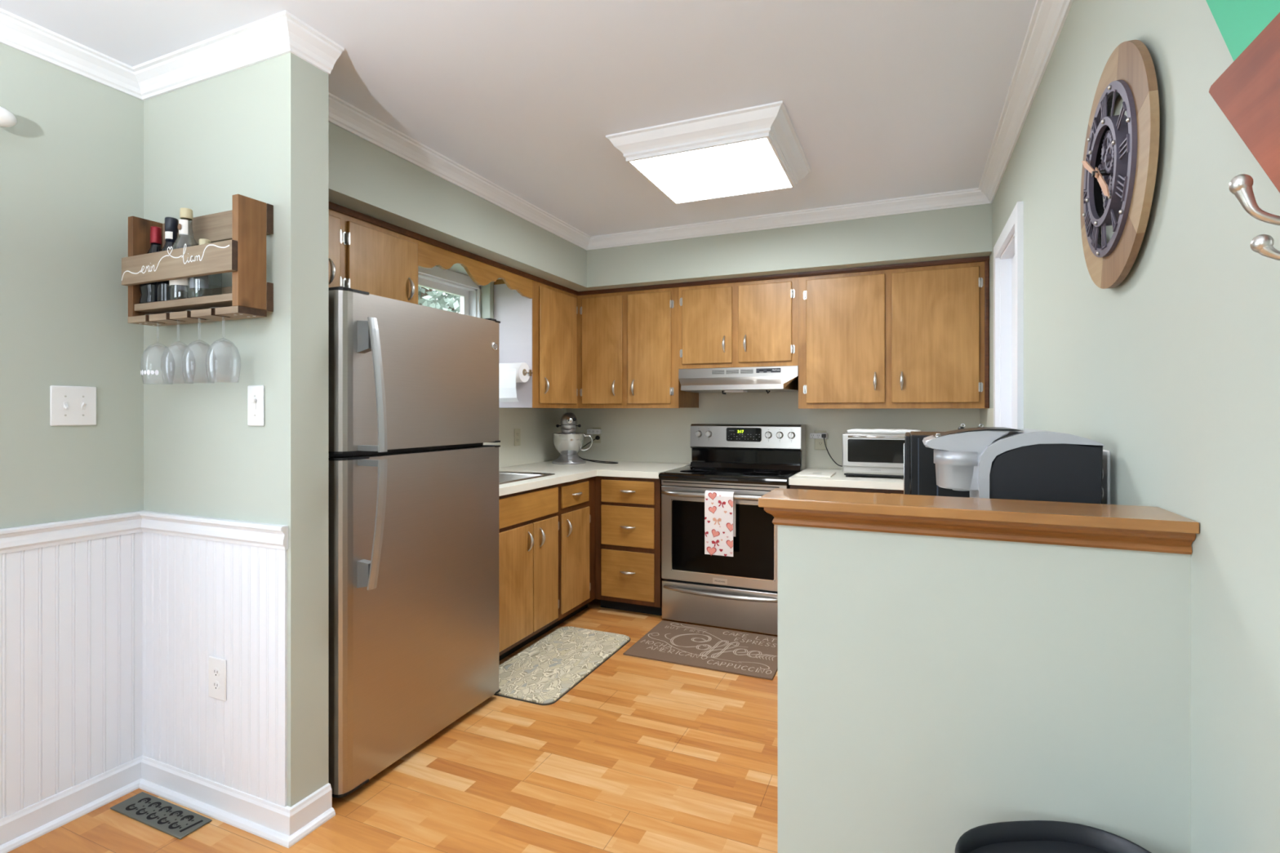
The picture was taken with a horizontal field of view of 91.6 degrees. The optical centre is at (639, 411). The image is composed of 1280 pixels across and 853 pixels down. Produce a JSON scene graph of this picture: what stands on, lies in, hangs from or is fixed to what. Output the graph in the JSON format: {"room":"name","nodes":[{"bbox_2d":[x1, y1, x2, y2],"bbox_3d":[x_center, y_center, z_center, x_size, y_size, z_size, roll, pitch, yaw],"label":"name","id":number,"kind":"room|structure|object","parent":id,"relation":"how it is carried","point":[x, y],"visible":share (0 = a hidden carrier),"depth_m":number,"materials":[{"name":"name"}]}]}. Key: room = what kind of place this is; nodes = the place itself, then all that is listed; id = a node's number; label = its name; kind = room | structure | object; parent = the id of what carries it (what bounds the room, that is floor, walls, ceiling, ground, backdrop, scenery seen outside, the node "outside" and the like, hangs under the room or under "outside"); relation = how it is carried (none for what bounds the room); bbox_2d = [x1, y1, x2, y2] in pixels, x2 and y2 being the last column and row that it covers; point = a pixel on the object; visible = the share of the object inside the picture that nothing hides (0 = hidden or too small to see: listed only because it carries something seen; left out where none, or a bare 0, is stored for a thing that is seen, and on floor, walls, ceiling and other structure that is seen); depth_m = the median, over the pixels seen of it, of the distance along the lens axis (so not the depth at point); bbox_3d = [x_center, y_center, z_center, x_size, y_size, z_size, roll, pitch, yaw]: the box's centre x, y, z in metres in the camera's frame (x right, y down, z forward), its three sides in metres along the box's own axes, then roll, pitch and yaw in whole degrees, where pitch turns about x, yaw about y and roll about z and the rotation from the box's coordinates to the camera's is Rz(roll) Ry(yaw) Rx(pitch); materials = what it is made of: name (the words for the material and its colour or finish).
{"room":"kitchen","nodes":[
{"label":"kitchen","id":0,"kind":"room"},
{"bbox_2d":[0,42,143,528],"bbox_3d":[-2.608,0.070,0.290,0.120,2.440,4.164,0,0,23],"label":"wall","id":1,"kind":"structure","parent":0,"point":[72,161],"depth_m":1.97,"materials":[{"name":"green paint"}]},
{"bbox_2d":[0,106,17,127],"bbox_3d":[-2.322,-0.838,0.670,0.102,0.056,2.487,0,0,23],"label":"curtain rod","id":2,"kind":"object","parent":1,"relation":"attached to","point":[7,119],"visible":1,"depth_m":1.77,"materials":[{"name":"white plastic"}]},
{"bbox_2d":[49,385,96,426],"bbox_3d":[-1.801,-0.017,1.982,0.018,0.126,0.120,0,0,23],"label":"light switch","id":3,"kind":"object","parent":1,"relation":"attached to","point":[68,405],"visible":1,"depth_m":1.98,"materials":[{"name":"white plastic"}]},
{"bbox_2d":[0,532,286,819],"bbox_3d":[-1.896,0.810,0.876,0.721,0.800,2.504,0,0,23],"label":"wainscoting","id":4,"kind":"structure","parent":1,"relation":"attached to","point":[106,644],"depth_m":1.98,"materials":[{"name":"white paint"}]},
{"bbox_2d":[0,510,288,554],"bbox_3d":[-2.221,0.382,0.118,0.727,0.072,4.154,0,0,23],"label":"trim","id":5,"kind":"structure","parent":1,"relation":"attached to","point":[16,539],"depth_m":1.97,"materials":[{"name":"white paint"}]},
{"bbox_2d":[0,755,335,852],"bbox_3d":[-2.175,1.242,0.171,0.769,0.096,4.287,0,0,23],"label":"baseboard","id":6,"kind":"structure","parent":1,"relation":"attached to","point":[281,825],"depth_m":1.96,"materials":[{"name":"white paint"}]},
{"bbox_2d":[143,52,328,807],"bbox_3d":[-1.421,0.070,2.107,0.858,2.440,0.133,0,0,23],"label":"wall partition","id":7,"kind":"structure","parent":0,"point":[259,131],"depth_m":1.96,"materials":[{"name":"green paint"}]},
{"bbox_2d":[0,8,344,100],"bbox_3d":[-2.158,-1.116,0.163,0.808,0.068,4.287,0,0,23],"label":"trim","id":8,"kind":"structure","parent":7,"relation":"attached to","point":[280,33],"depth_m":1.94,"materials":[{"name":"white paint"}]},
{"bbox_2d":[121,194,273,326],"bbox_3d":[-1.396,-0.458,1.954,0.542,0.346,0.129,0,0,23],"label":"wine rack","id":9,"kind":"object","parent":7,"relation":"attached to","point":[237,236],"visible":0.97,"depth_m":1.89,"materials":[{"name":"brown wood"}]},
{"bbox_2d":[138,226,161,303],"bbox_3d":[-1.582,-0.473,2.032,0.076,0.254,0.077,0,0,23],"label":"liquor bottle","id":10,"kind":"object","parent":9,"relation":"on","point":[148,291],"visible":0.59,"depth_m":2.01,"materials":[{"name":"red glass"}]},
{"bbox_2d":[140,315,175,384],"bbox_3d":[-1.554,-0.200,2.005,0.090,0.224,0.090,0,0,23],"label":"wine glass","id":11,"kind":"object","parent":9,"relation":"hanging from","point":[148,371],"visible":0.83,"depth_m":1.97,"materials":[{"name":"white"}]},
{"bbox_2d":[156,217,185,302],"bbox_3d":[-1.509,-0.483,2.003,0.074,0.274,0.074,0,0,23],"label":"liquor bottle","id":12,"kind":"object","parent":9,"relation":"on","point":[164,292],"visible":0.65,"depth_m":1.99,"materials":[{"name":"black glass"}]},
{"bbox_2d":[168,207,195,288],"bbox_3d":[-1.437,-0.493,1.969,0.084,0.293,0.085,0,0,23],"label":"liquor bottle","id":13,"kind":"object","parent":9,"relation":"on","point":[185,214],"visible":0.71,"depth_m":1.95,"materials":[{"name":"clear glass"}]},
{"bbox_2d":[134,293,232,314],"bbox_3d":[-1.396,-0.335,1.953,0.486,0.022,0.084,0,0,23],"label":"shelf","id":14,"kind":"object","parent":9,"relation":"attached to","point":[224,300],"depth_m":1.93,"materials":[{"name":"brown wood"}]},
{"bbox_2d":[189,238,222,294],"bbox_3d":[-1.355,-0.440,1.936,0.076,0.187,0.077,0,0,23],"label":"liquor bottle","id":15,"kind":"object","parent":9,"relation":"on","point":[200,282],"visible":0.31,"depth_m":1.90,"materials":[{"name":"clear glass"}]},
{"bbox_2d":[205,306,240,382],"bbox_3d":[-1.257,-0.200,1.877,0.090,0.224,0.090,0,0,23],"label":"wine glass","id":16,"kind":"object","parent":9,"relation":"hanging from","point":[212,307],"visible":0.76,"depth_m":1.86,"materials":[{"name":"clear glass"}]},
{"bbox_2d":[208,656,226,701],"bbox_3d":[-1.357,0.858,1.996,0.084,0.132,0.008,0,0,23],"label":"wall outlet","id":17,"kind":"object","parent":7,"relation":"attached to","point":[216,666],"visible":1,"depth_m":1.99,"materials":[{"name":"white plastic"}]},
{"bbox_2d":[212,667,219,676],"bbox_3d":[-1.358,0.837,1.994,0.033,0.029,0.003,0,0,23],"label":"socket","id":18,"kind":"object","parent":17,"relation":"attached to","point":[215,671],"depth_m":1.99,"materials":[{"name":"grey plastic"}]},
{"bbox_2d":[212,680,219,689],"bbox_3d":[-1.358,0.879,1.994,0.033,0.029,0.003,0,0,23],"label":"socket","id":19,"kind":"object","parent":17,"relation":"attached to","point":[215,684],"depth_m":1.99,"materials":[{"name":"grey plastic"}]},
{"bbox_2d":[247,385,264,426],"bbox_3d":[-1.195,-0.017,1.928,0.072,0.126,0.016,0,0,23],"label":"dimmer switch","id":20,"kind":"object","parent":7,"relation":"attached to","point":[255,393],"visible":1,"depth_m":1.93,"materials":[{"name":"white plastic"}]},
{"bbox_2d":[7,599,777,852],"bbox_3d":[-0.490,1.315,0.947,3.848,0.050,7.450,0,0,23],"label":"floor","id":21,"kind":"structure","parent":0,"point":[642,755],"depth_m":2.17,"materials":[{"name":"laminate"}]},
{"bbox_2d":[110,791,211,839],"bbox_3d":[-1.532,1.286,1.986,0.364,0.006,0.094,0,0,23],"label":"floor vent","id":22,"kind":"object","parent":21,"relation":"in","point":[178,822],"visible":1,"depth_m":1.98,"materials":[{"name":"grey metal"}]},
{"bbox_2d":[328,286,500,798],"bbox_3d":[-1.085,0.439,2.531,0.838,1.703,0.854,0,0,23],"label":"refrigerator","id":23,"kind":"object","parent":21,"relation":"on","point":[413,388],"visible":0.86,"depth_m":2.28,"materials":[{"name":"silver metal"}]},
{"bbox_2d":[498,484,559,661],"bbox_3d":[-0.883,0.854,3.379,0.668,0.872,0.742,0,0,23],"label":"base cabinet","id":24,"kind":"object","parent":21,"relation":"on","point":[529,523],"visible":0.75,"depth_m":3.29,"materials":[{"name":"brown wood"}]},
{"bbox_2d":[493,626,630,705],"bbox_3d":[-0.425,1.283,3.212,0.458,0.013,0.898,0,0,23],"label":"kitchen mat","id":25,"kind":"object","parent":21,"relation":"on","point":[545,671],"visible":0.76,"depth_m":3.14,"materials":[{"name":"beige fabric"}]},
{"bbox_2d":[546,476,595,631],"bbox_3d":[-0.637,0.854,3.948,0.668,0.872,0.497,0,0,23],"label":"base cabinet","id":26,"kind":"object","parent":21,"relation":"on","point":[576,499],"visible":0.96,"depth_m":3.78,"materials":[{"name":"brown wood"}]},
{"bbox_2d":[595,475,663,615],"bbox_3d":[0.031,0.854,4.199,0.451,0.872,0.668,0,0,23],"label":"base cabinet","id":27,"kind":"object","parent":21,"relation":"on","point":[628,510],"visible":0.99,"depth_m":3.92,"materials":[{"name":"brown wood"}]},
{"bbox_2d":[498,459,690,496],"bbox_3d":[-0.482,0.396,3.805,1.081,0.040,1.872,0,0,23],"label":"countertop","id":28,"kind":"structure","parent":27,"relation":"on","point":[563,473],"depth_m":3.95,"materials":[{"name":"white"}]},
{"bbox_2d":[498,471,555,484],"bbox_3d":[-0.909,0.459,3.441,0.550,0.173,0.815,0,0,23],"label":"sink","id":29,"kind":"object","parent":28,"relation":"in","point":[504,477],"visible":0.11,"depth_m":3.76,"materials":[{"name":"metal"}]},
{"bbox_2d":[551,412,617,464],"bbox_3d":[-0.413,0.191,4.591,0.470,0.369,0.396,0,0,-9],"label":"stand mixer","id":30,"kind":"object","parent":28,"relation":"on","point":[568,442],"visible":1,"depth_m":4.42,"materials":[{"name":"silver metal"}]},
{"bbox_2d":[551,432,593,454],"bbox_3d":[-0.498,0.244,4.497,0.279,0.168,0.242,0,0,23],"label":"bowl","id":31,"kind":"object","parent":30,"relation":"on","point":[566,443],"depth_m":4.42,"materials":[{"name":"silver metal"}]},
{"bbox_2d":[622,620,777,679],"bbox_3d":[0.384,1.285,3.395,0.788,0.009,0.567,0,0,23],"label":"rug","id":32,"kind":"object","parent":21,"relation":"on","point":[735,652],"visible":0.99,"depth_m":3.36,"materials":[{"name":"fabric"}]},
{"bbox_2d":[658,423,805,635],"bbox_3d":[0.598,0.689,3.934,0.772,1.203,0.704,0,0,23],"label":"range","id":33,"kind":"object","parent":21,"relation":"on","point":[740,591],"visible":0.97,"depth_m":3.73,"materials":[{"name":"silver metal"}]},
{"bbox_2d":[704,490,735,556],"bbox_3d":[0.467,0.654,3.627,0.170,0.377,0.060,0,0,23],"label":"tea towel","id":34,"kind":"object","parent":33,"relation":"hanging from","point":[719,506],"visible":1,"depth_m":3.60,"materials":[{"name":"white fabric"}]},
{"bbox_2d":[658,466,800,485],"bbox_3d":[0.566,0.398,3.862,0.770,0.045,0.502,0,0,23],"label":"cooktop","id":35,"kind":"object","parent":33,"relation":"in","point":[705,476],"depth_m":3.73,"materials":[{"name":"black glass"}]},
{"bbox_2d":[790,484,903,494],"bbox_3d":[1.438,0.854,3.609,1.016,0.872,0.634,0,0,23],"label":"base cabinet","id":36,"kind":"object","parent":21,"relation":"on","point":[792,486],"visible":0.09,"depth_m":3.41,"materials":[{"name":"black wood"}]},
{"bbox_2d":[788,467,903,490],"bbox_3d":[1.442,0.396,3.620,1.018,0.040,0.684,0,0,23],"label":"countertop","id":37,"kind":"structure","parent":36,"relation":"on","point":[838,479],"depth_m":3.43,"materials":[{"name":"white"}]},
{"bbox_2d":[795,471,835,477],"bbox_3d":[1.042,0.371,3.678,0.195,0.009,0.260,0,0,23],"label":"trivet","id":38,"kind":"object","parent":37,"relation":"on","point":[803,473],"visible":1,"depth_m":3.64,"materials":[{"name":"white"}]},
{"bbox_2d":[822,431,905,477],"bbox_3d":[1.334,0.251,3.717,0.541,0.251,0.524,0,0,23],"label":"toaster oven","id":39,"kind":"object","parent":37,"relation":"on","point":[881,455],"visible":0.88,"depth_m":3.48,"materials":[{"name":"silver metal"}]},
{"bbox_2d":[847,428,920,433],"bbox_3d":[1.410,0.113,3.596,0.385,0.023,0.240,0,0,23],"label":"cloth","id":40,"kind":"object","parent":39,"relation":"on","point":[852,430],"visible":0.94,"depth_m":3.51,"materials":[{"name":"white fabric"}]},
{"bbox_2d":[955,820,1151,852],"bbox_3d":[0.620,0.975,0.876,0.310,0.627,0.260,0,0,-4],"label":"chair","id":41,"kind":"object","parent":21,"relation":"on","point":[1025,836],"visible":1,"depth_m":0.99,"materials":[{"name":"black plastic"}]},
{"bbox_3d":[0.934,0.836,1.801,0.506,0.908,1.393,0,0,23],"label":"base cabinet","id":42,"kind":"object","parent":21,"relation":"on","visible":0},
{"bbox_2d":[903,431,969,497],"bbox_3d":[1.157,0.231,2.211,0.402,0.302,0.422,0,0,23],"label":"microwave oven","id":43,"kind":"object","parent":42,"relation":"on","point":[919,467],"visible":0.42,"depth_m":2.08,"materials":[{"name":"black plastic"}]},
{"bbox_2d":[957,423,964,429],"bbox_3d":[1.206,0.063,2.333,0.026,0.033,0.023,0,0,23],"label":"stopper","id":44,"kind":"object","parent":43,"relation":"on","point":[961,427],"visible":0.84,"depth_m":2.33,"materials":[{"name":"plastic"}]},
{"bbox_2d":[922,426,1104,503],"bbox_3d":[0.859,0.210,1.462,0.358,0.342,0.243,0,0,23],"label":"coffee maker","id":45,"kind":"object","parent":42,"relation":"on","point":[1003,463],"visible":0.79,"depth_m":1.35,"materials":[{"name":"black plastic"}]},
{"bbox_2d":[0,0,1036,236],"bbox_3d":[-0.490,-1.175,0.947,3.848,0.050,7.450,0,0,23],"label":"ceiling","id":46,"kind":"structure","parent":0,"point":[882,100],"depth_m":2.13,"materials":[{"name":"white paint"}]},
{"bbox_2d":[605,100,810,204],"bbox_3d":[0.337,-1.103,2.782,0.732,0.094,0.727,0,0,23],"label":"ceiling light","id":47,"kind":"object","parent":46,"relation":"attached to","point":[757,148],"visible":1,"depth_m":2.60,"materials":[{"name":"white paint"}]},
{"bbox_2d":[480,281,562,466],"bbox_3d":[-1.172,0.070,3.632,0.206,2.440,2.863,0,0,23],"label":"wall","id":48,"kind":"structure","parent":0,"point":[487,291],"depth_m":3.92,"materials":[{"name":"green paint"}]},
{"bbox_2d":[328,201,420,304],"bbox_3d":[-1.362,-0.646,2.614,0.418,0.372,0.840,0,0,23],"label":"upper cabinet","id":49,"kind":"object","parent":48,"relation":"attached to","point":[375,256],"visible":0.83,"depth_m":2.66,"materials":[{"name":"brown wood"}]},
{"bbox_2d":[417,266,480,318],"bbox_3d":[-1.251,-0.310,3.469,0.150,1.040,1.035,0,0,23],"label":"window","id":50,"kind":"structure","parent":48,"relation":"attached to","point":[437,278],"depth_m":3.76,"materials":[{"name":"white paint"}]},
{"bbox_2d":[493,275,577,408],"bbox_3d":[-0.698,-0.426,4.149,0.418,0.812,0.569,0,0,23],"label":"upper cabinet","id":51,"kind":"object","parent":48,"relation":"attached to","point":[540,331],"visible":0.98,"depth_m":3.92,"materials":[{"name":"brown wood"}]},
{"bbox_2d":[417,234,534,298],"bbox_3d":[-0.855,-0.757,3.382,0.034,0.149,0.970,0,0,23],"label":"window valance","id":52,"kind":"object","parent":51,"relation":"attached to","point":[482,271],"visible":0.97,"depth_m":3.31,"materials":[{"name":"brown wood"}]},
{"bbox_2d":[498,362,532,402],"bbox_3d":[-0.835,-0.175,3.826,0.330,0.240,0.132,0,0,23],"label":"paper towel roll","id":53,"kind":"object","parent":51,"relation":"attached to","point":[509,374],"visible":0.56,"depth_m":3.75,"materials":[{"name":"white paper"}]},
{"bbox_2d":[328,121,991,291],"bbox_3d":[0.164,-0.991,3.027,2.898,0.317,2.813,0,0,23],"label":"wall","id":54,"kind":"structure","parent":0,"point":[364,177],"depth_m":3.43,"materials":[{"name":"green paint"}]},
{"bbox_2d":[328,0,1073,250],"bbox_3d":[-0.562,-1.116,0.706,2.388,0.068,6.549,0,0,23],"label":"trim","id":55,"kind":"structure","parent":54,"relation":"attached to","point":[1048,18],"depth_m":2.99,"materials":[{"name":"white paint"}]},
{"bbox_2d":[777,524,1190,852],"bbox_3d":[0.579,0.737,1.133,0.632,1.107,0.110,0,0,23],"label":"wall","id":56,"kind":"structure","parent":0,"point":[932,691],"depth_m":1.07,"materials":[{"name":"green paint"}]},
{"bbox_2d":[758,488,1199,554],"bbox_3d":[0.562,0.192,1.132,0.661,0.054,0.167,0,0,23],"label":"bar ledge","id":57,"kind":"object","parent":56,"relation":"on","point":[1115,526],"visible":1,"depth_m":1.06,"materials":[{"name":"brown wood"}]},
{"bbox_2d":[981,0,1279,852],"bbox_3d":[0.718,0.070,0.507,0.120,2.440,7.200,0,0,23],"label":"wall","id":58,"kind":"structure","parent":0,"point":[1173,368],"depth_m":0.95,"materials":[{"name":"green paint"}]},
{"bbox_2d":[993,200,1023,429],"bbox_3d":[1.641,0.247,2.666,0.140,2.085,0.727,0,0,23],"label":"door frame","id":59,"kind":"structure","parent":58,"relation":"in","point":[1008,250],"depth_m":2.92,"materials":[{"name":"white paint"}]},
{"bbox_2d":[1101,449,1110,504],"bbox_3d":[1.025,0.160,1.378,0.008,0.150,0.090,0,0,23],"label":"wall outlet","id":60,"kind":"object","parent":58,"relation":"attached to","point":[1105,488],"visible":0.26,"depth_m":1.35,"materials":[{"name":"white plastic"}]},
{"bbox_2d":[1101,486,1103,499],"bbox_3d":[1.023,0.181,1.379,0.003,0.029,0.033,0,0,23],"label":"socket","id":61,"kind":"object","parent":60,"relation":"attached to","point":[1102,487],"depth_m":1.37,"materials":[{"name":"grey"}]},
{"bbox_2d":[1080,40,1159,288],"bbox_3d":[0.953,-0.487,1.268,0.051,0.468,0.468,0,0,23],"label":"wall clock","id":62,"kind":"object","parent":58,"relation":"attached to","point":[1121,153],"visible":1,"depth_m":1.19,"materials":[{"name":"brown wood"}]},
{"bbox_2d":[1208,12,1279,192],"bbox_3d":[0.652,-0.323,0.547,0.032,0.212,0.601,0,0,23],"label":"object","id":63,"kind":"object","parent":58,"relation":"attached to","point":[1247,92],"visible":1,"depth_m":0.71,"materials":[{"name":"red wood"}]},
{"bbox_2d":[1205,0,1279,61],"bbox_3d":[0.651,-0.535,0.558,0.004,0.210,0.740,0,0,23],"label":"pennant","id":64,"kind":"object","parent":63,"relation":"attached to","point":[1239,22],"visible":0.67,"depth_m":0.76,"materials":[{"name":"green fabric"}]},
{"bbox_2d":[1228,173,1279,260],"bbox_3d":[0.674,-0.201,0.655,0.081,0.107,0.023,0,0,32],"label":"coat hook","id":65,"kind":"object","parent":58,"relation":"attached to","point":[1241,185],"visible":1,"depth_m":0.66,"materials":[{"name":"silver metal"}]},
{"bbox_3d":[0.741,0.070,4.364,3.098,2.440,0.100,0,0,23],"label":"wall","id":66,"kind":"structure","parent":0,"visible":0},
{"bbox_2d":[577,283,698,408],"bbox_3d":[-0.018,-0.426,4.369,0.751,0.812,0.468,0,0,23],"label":"upper cabinet","id":67,"kind":"object","parent":66,"relation":"attached to","point":[628,338],"visible":1,"depth_m":4.17,"materials":[{"name":"brown wood"}]},
{"bbox_2d":[483,391,993,469],"bbox_3d":[0.295,0.108,3.331,2.898,0.536,2.150,0,0,23],"label":"backsplash","id":68,"kind":"structure","parent":66,"relation":"attached to","point":[658,435],"depth_m":4.36,"materials":[{"name":"paint"}]},
{"bbox_2d":[514,428,520,445],"bbox_3d":[-0.849,0.180,4.311,0.008,0.118,0.072,0,0,23],"label":"wall outlet","id":69,"kind":"object","parent":68,"relation":"attached to","point":[517,431],"visible":1,"depth_m":4.30,"materials":[{"name":"beige plastic"}]},
{"bbox_2d":[592,427,600,443],"bbox_3d":[-0.333,0.185,4.763,0.072,0.118,0.008,0,0,23],"label":"wall outlet","id":70,"kind":"object","parent":68,"relation":"attached to","point":[595,441],"visible":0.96,"depth_m":4.76,"materials":[{"name":"beige plastic"}]},
{"bbox_2d":[586,429,601,434],"bbox_3d":[-0.350,0.156,4.748,0.112,0.038,0.032,0,0,23],"label":"adapter","id":71,"kind":"object","parent":70,"relation":"attached to","point":[588,431],"visible":1,"depth_m":4.73,"materials":[{"name":"white plastic"}]},
{"bbox_2d":[814,431,826,449],"bbox_3d":[1.191,0.192,4.104,0.076,0.125,0.008,0,0,23],"label":"wall outlet","id":72,"kind":"object","parent":68,"relation":"attached to","point":[819,443],"visible":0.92,"depth_m":4.10,"materials":[{"name":"beige plastic"}]},
{"bbox_2d":[809,432,827,439],"bbox_3d":[1.174,0.162,4.089,0.112,0.038,0.032,0,0,23],"label":"adapter","id":73,"kind":"object","parent":72,"relation":"attached to","point":[812,435],"visible":1,"depth_m":4.08,"materials":[{"name":"white plastic"}]},
{"bbox_2d":[678,365,798,394],"bbox_3d":[0.653,-0.189,4.013,0.760,0.168,0.575,0,0,23],"label":"range hood","id":74,"kind":"object","parent":66,"relation":"attached to","point":[761,379],"visible":1,"depth_m":3.84,"materials":[{"name":"metal"}]},
{"bbox_2d":[711,368,753,374],"bbox_3d":[0.579,-0.247,3.900,0.264,0.026,0.004,0,0,23],"label":"vent grille","id":75,"kind":"object","parent":74,"relation":"attached to","point":[714,371],"depth_m":3.90,"materials":[{"name":"grey metal"}]},
{"bbox_2d":[678,272,798,368],"bbox_3d":[0.677,-0.553,4.069,0.763,0.557,0.468,0,0,23],"label":"upper cabinet","id":76,"kind":"object","parent":66,"relation":"attached to","point":[747,322],"visible":0.99,"depth_m":3.87,"materials":[{"name":"brown wood"}]},
{"bbox_2d":[797,256,989,408],"bbox_3d":[1.490,-0.423,3.717,1.008,0.817,0.468,0,0,23],"label":"upper cabinet","id":77,"kind":"object","parent":66,"relation":"attached to","point":[916,335],"visible":1,"depth_m":3.52,"materials":[{"name":"brown wood"}]},
{"label":"outside","id":78,"kind":"structure","parent":0,"visible":0},
{"bbox_3d":[-11.437,1.965,14.748,27.300,0.150,42.000,0,0,23],"label":"lawn","id":79,"kind":"structure","parent":78,"visible":0},
{"bbox_2d":[417,285,460,313],"bbox_3d":[-4.154,-2.008,11.991,5.961,7.795,6.043,0,0,23],"label":"evergreen tree","id":80,"kind":"object","parent":79,"relation":"on","point":[428,297],"visible":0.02,"depth_m":11.29,"materials":[{"name":"green plant"}]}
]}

